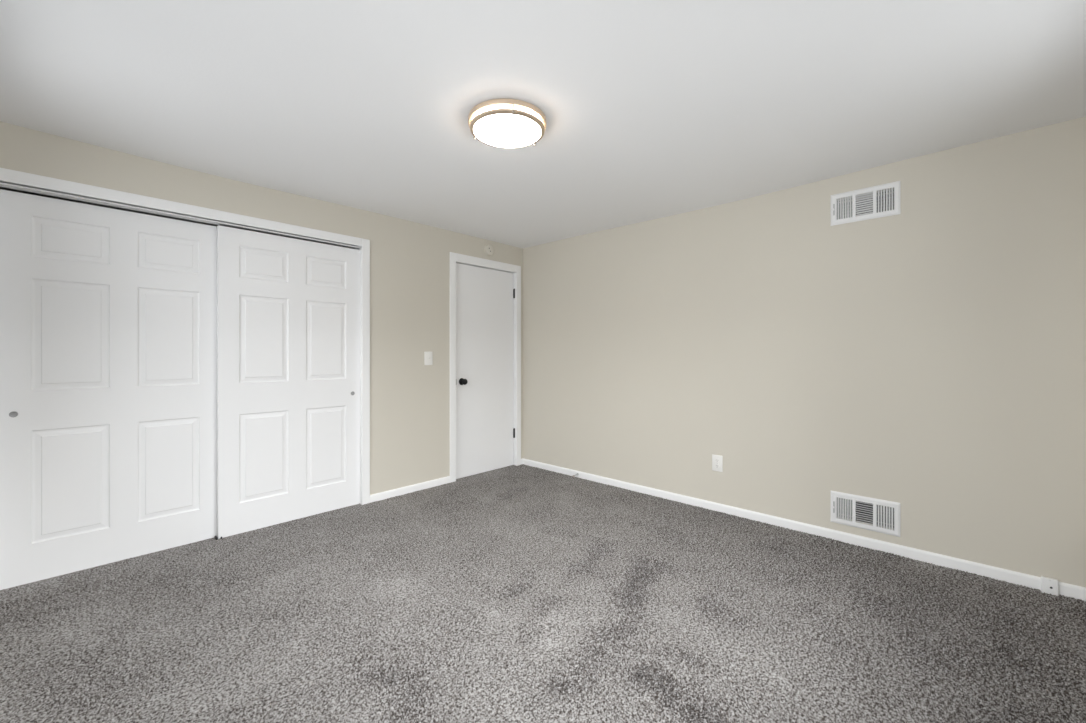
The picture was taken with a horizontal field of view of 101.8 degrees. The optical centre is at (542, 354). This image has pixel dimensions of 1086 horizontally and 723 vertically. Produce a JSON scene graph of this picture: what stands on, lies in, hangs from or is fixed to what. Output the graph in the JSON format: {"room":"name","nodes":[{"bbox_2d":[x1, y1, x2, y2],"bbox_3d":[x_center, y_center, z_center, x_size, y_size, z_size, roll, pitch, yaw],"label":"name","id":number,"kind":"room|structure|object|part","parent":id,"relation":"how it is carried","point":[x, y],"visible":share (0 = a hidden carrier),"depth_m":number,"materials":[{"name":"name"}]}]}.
{"room":"empty bedroom","nodes":[
{"label":"empty bedroom","id":0,"kind":"room"},
{"bbox_2d":[0,121,522,494],"bbox_3d":[-1.538,0.010,3.391,0.120,2.348,3.988,0,0,43],"label":"wall","id":1,"kind":"structure","parent":0,"point":[410,261],"depth_m":3.57,"materials":[{"name":"beige paint"}]},
{"bbox_2d":[0,189,216,589],"bbox_3d":[-2.402,0.174,2.511,0.038,1.986,0.918,0,0,43],"label":"door","id":2,"kind":"structure","parent":1,"relation":"in","point":[108,316],"depth_m":2.44,"materials":[{"name":"white paint"}]},
{"bbox_3d":[-2.658,0.300,2.214,0.003,0.030,0.030,0,0,43],"label":"finger pull","id":3,"kind":"part","parent":2,"relation":"part of","materials":[{"name":"grey metal"}]},
{"bbox_2d":[0,182,358,248],"bbox_3d":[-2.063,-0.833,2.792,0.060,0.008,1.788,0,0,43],"label":"door track","id":4,"kind":"object","parent":1,"relation":"attached to","point":[6,185],"visible":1,"depth_m":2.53,"materials":[{"name":"grey metal"}]},
{"bbox_3d":[-2.384,-0.833,2.492,0.002,0.008,0.911,0,0,43],"label":"rail","id":5,"kind":"part","parent":4,"relation":"part of","materials":[{"name":"grey metal"}]},
{"bbox_2d":[0,168,369,504],"bbox_3d":[-2.071,0.138,2.811,0.131,2.084,1.932,0,0,43],"label":"door frame","id":6,"kind":"structure","parent":1,"relation":"attached to","point":[8,176],"depth_m":3.00,"materials":[{"name":"white paint"}]},
{"bbox_3d":[-2.027,-0.873,2.771,0.013,0.062,1.809,0,0,43],"label":"head casing","id":7,"kind":"part","parent":6,"relation":"part of","materials":[{"name":"white paint"}]},
{"bbox_3d":[-1.388,0.138,3.453,0.013,2.084,0.062,0,0,43],"label":"casing","id":8,"kind":"part","parent":6,"relation":"part of","materials":[{"name":"white paint"}]},
{"bbox_2d":[217,225,359,538],"bbox_3d":[-1.754,0.174,3.138,0.038,1.986,0.918,0,0,43],"label":"door","id":9,"kind":"structure","parent":1,"relation":"in","point":[288,309],"depth_m":3.07,"materials":[{"name":"white paint"}]},
{"bbox_2d":[370,476,449,502],"bbox_3d":[-1.109,1.145,3.752,0.012,0.071,0.756,0,0,43],"label":"baseboard","id":10,"kind":"structure","parent":1,"relation":"attached to","point":[436,482],"depth_m":3.72,"materials":[{"name":"white paint"}]},
{"bbox_2d":[424,352,432,364],"bbox_3d":[-1.000,0.033,3.864,0.018,0.119,0.080,0,0,43],"label":"light switch","id":11,"kind":"object","parent":1,"relation":"attached to","point":[428,356],"visible":1,"depth_m":3.86,"materials":[{"name":"white plastic"}]},
{"bbox_2d":[456,263,514,478],"bbox_3d":[-0.556,0.154,4.378,0.101,2.023,0.767,0,0,43],"label":"door","id":12,"kind":"structure","parent":1,"relation":"in","point":[485,430],"depth_m":4.37,"materials":[{"name":"white paint"}]},
{"bbox_3d":[-0.746,0.255,4.150,0.066,0.066,0.066,0,0,43],"label":"knob","id":13,"kind":"part","parent":12,"relation":"part of","materials":[{"name":"black metal"}]},
{"bbox_2d":[450,252,520,482],"bbox_3d":[-0.587,0.121,4.395,0.131,2.118,0.896,0,0,43],"label":"door frame","id":14,"kind":"structure","parent":1,"relation":"attached to","point":[455,258],"depth_m":4.32,"materials":[{"name":"white paint"}]},
{"bbox_3d":[-0.829,0.121,4.050,0.013,2.118,0.063,0,0,43],"label":"casing","id":15,"kind":"part","parent":14,"relation":"part of","materials":[{"name":"white paint"}]},
{"bbox_3d":[-0.544,-0.900,4.355,0.013,0.076,0.772,0,0,43],"label":"head casing","id":16,"kind":"part","parent":14,"relation":"part of","materials":[{"name":"white paint"}]},
{"bbox_3d":[-0.259,0.121,4.659,0.013,2.118,0.062,0,0,43],"label":"casing","id":17,"kind":"part","parent":14,"relation":"part of","materials":[{"name":"white paint"}]},
{"bbox_2d":[484,244,493,255],"bbox_3d":[-0.527,-1.036,4.364,0.024,0.117,0.117,0,0,43],"label":"round cover plate","id":18,"kind":"object","parent":1,"relation":"attached to","point":[489,250],"visible":1,"depth_m":4.35,"materials":[{"name":"beige plastic"}]},
{"bbox_2d":[0,0,1085,248],"bbox_3d":[-0.034,-1.185,1.983,4.240,0.139,3.988,0,0,43],"label":"ceiling","id":19,"kind":"structure","parent":0,"point":[652,109],"depth_m":1.87,"materials":[{"name":"white paint"}]},
{"bbox_2d":[468,99,546,148],"bbox_3d":[-0.170,-1.087,2.110,0.373,0.064,0.373,0,0,-5],"label":"ceiling light","id":20,"kind":"object","parent":19,"relation":"attached to","point":[500,123],"visible":1,"depth_m":2.03,"materials":[{"name":"white glass"}]},
{"bbox_2d":[523,117,1085,587],"bbox_3d":[1.332,0.010,3.353,4.120,2.348,0.120,0,0,43],"label":"wall","id":21,"kind":"structure","parent":0,"point":[928,358],"depth_m":2.70,"materials":[{"name":"beige paint"}]},
{"bbox_2d":[712,454,722,471],"bbox_3d":[1.301,0.811,3.293,0.078,0.120,0.010,0,0,43],"label":"wall outlet","id":22,"kind":"object","parent":21,"relation":"attached to","point":[717,460],"visible":1,"depth_m":3.29,"materials":[{"name":"white plastic"}]},
{"bbox_2d":[523,459,1085,600],"bbox_3d":[1.248,1.145,3.342,3.988,0.071,0.012,0,0,43],"label":"baseboard","id":23,"kind":"structure","parent":21,"relation":"attached to","point":[1069,590],"depth_m":2.73,"materials":[{"name":"white paint"}]},
{"bbox_2d":[831,491,899,536],"bbox_3d":[1.987,0.963,2.720,0.346,0.198,0.128,0,0,43],"label":"air vent","id":24,"kind":"object","parent":21,"relation":"in","point":[888,512],"visible":1,"depth_m":2.69,"materials":[{"name":"white metal"}]},
{"bbox_2d":[831,181,899,225],"bbox_3d":[1.987,-0.915,2.720,0.346,0.194,0.128,0,0,43],"label":"air vent","id":25,"kind":"object","parent":21,"relation":"in","point":[873,207],"visible":0.99,"depth_m":2.69,"materials":[{"name":"white metal"}]},
{"bbox_2d":[1041,576,1058,595],"bbox_3d":[2.483,1.134,2.161,0.056,0.076,0.022,0,0,43],"label":"box","id":26,"kind":"object","parent":21,"relation":"attached to","point":[1048,585],"visible":1,"depth_m":2.15,"materials":[{"name":"white paint"}]},
{"bbox_3d":[-0.282,1.236,2.215,4.920,0.104,3.988,0,0,43],"label":"floor","id":27,"kind":"structure","parent":0,"visible":0},
{"bbox_2d":[0,464,1085,722],"bbox_3d":[-0.146,1.170,2.087,4.294,0.020,3.736,0,0,43],"label":"carpet","id":28,"kind":"object","parent":27,"relation":"on","point":[522,593],"visible":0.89,"depth_m":1.91,"materials":[{"name":"grey carpet"}]}
]}

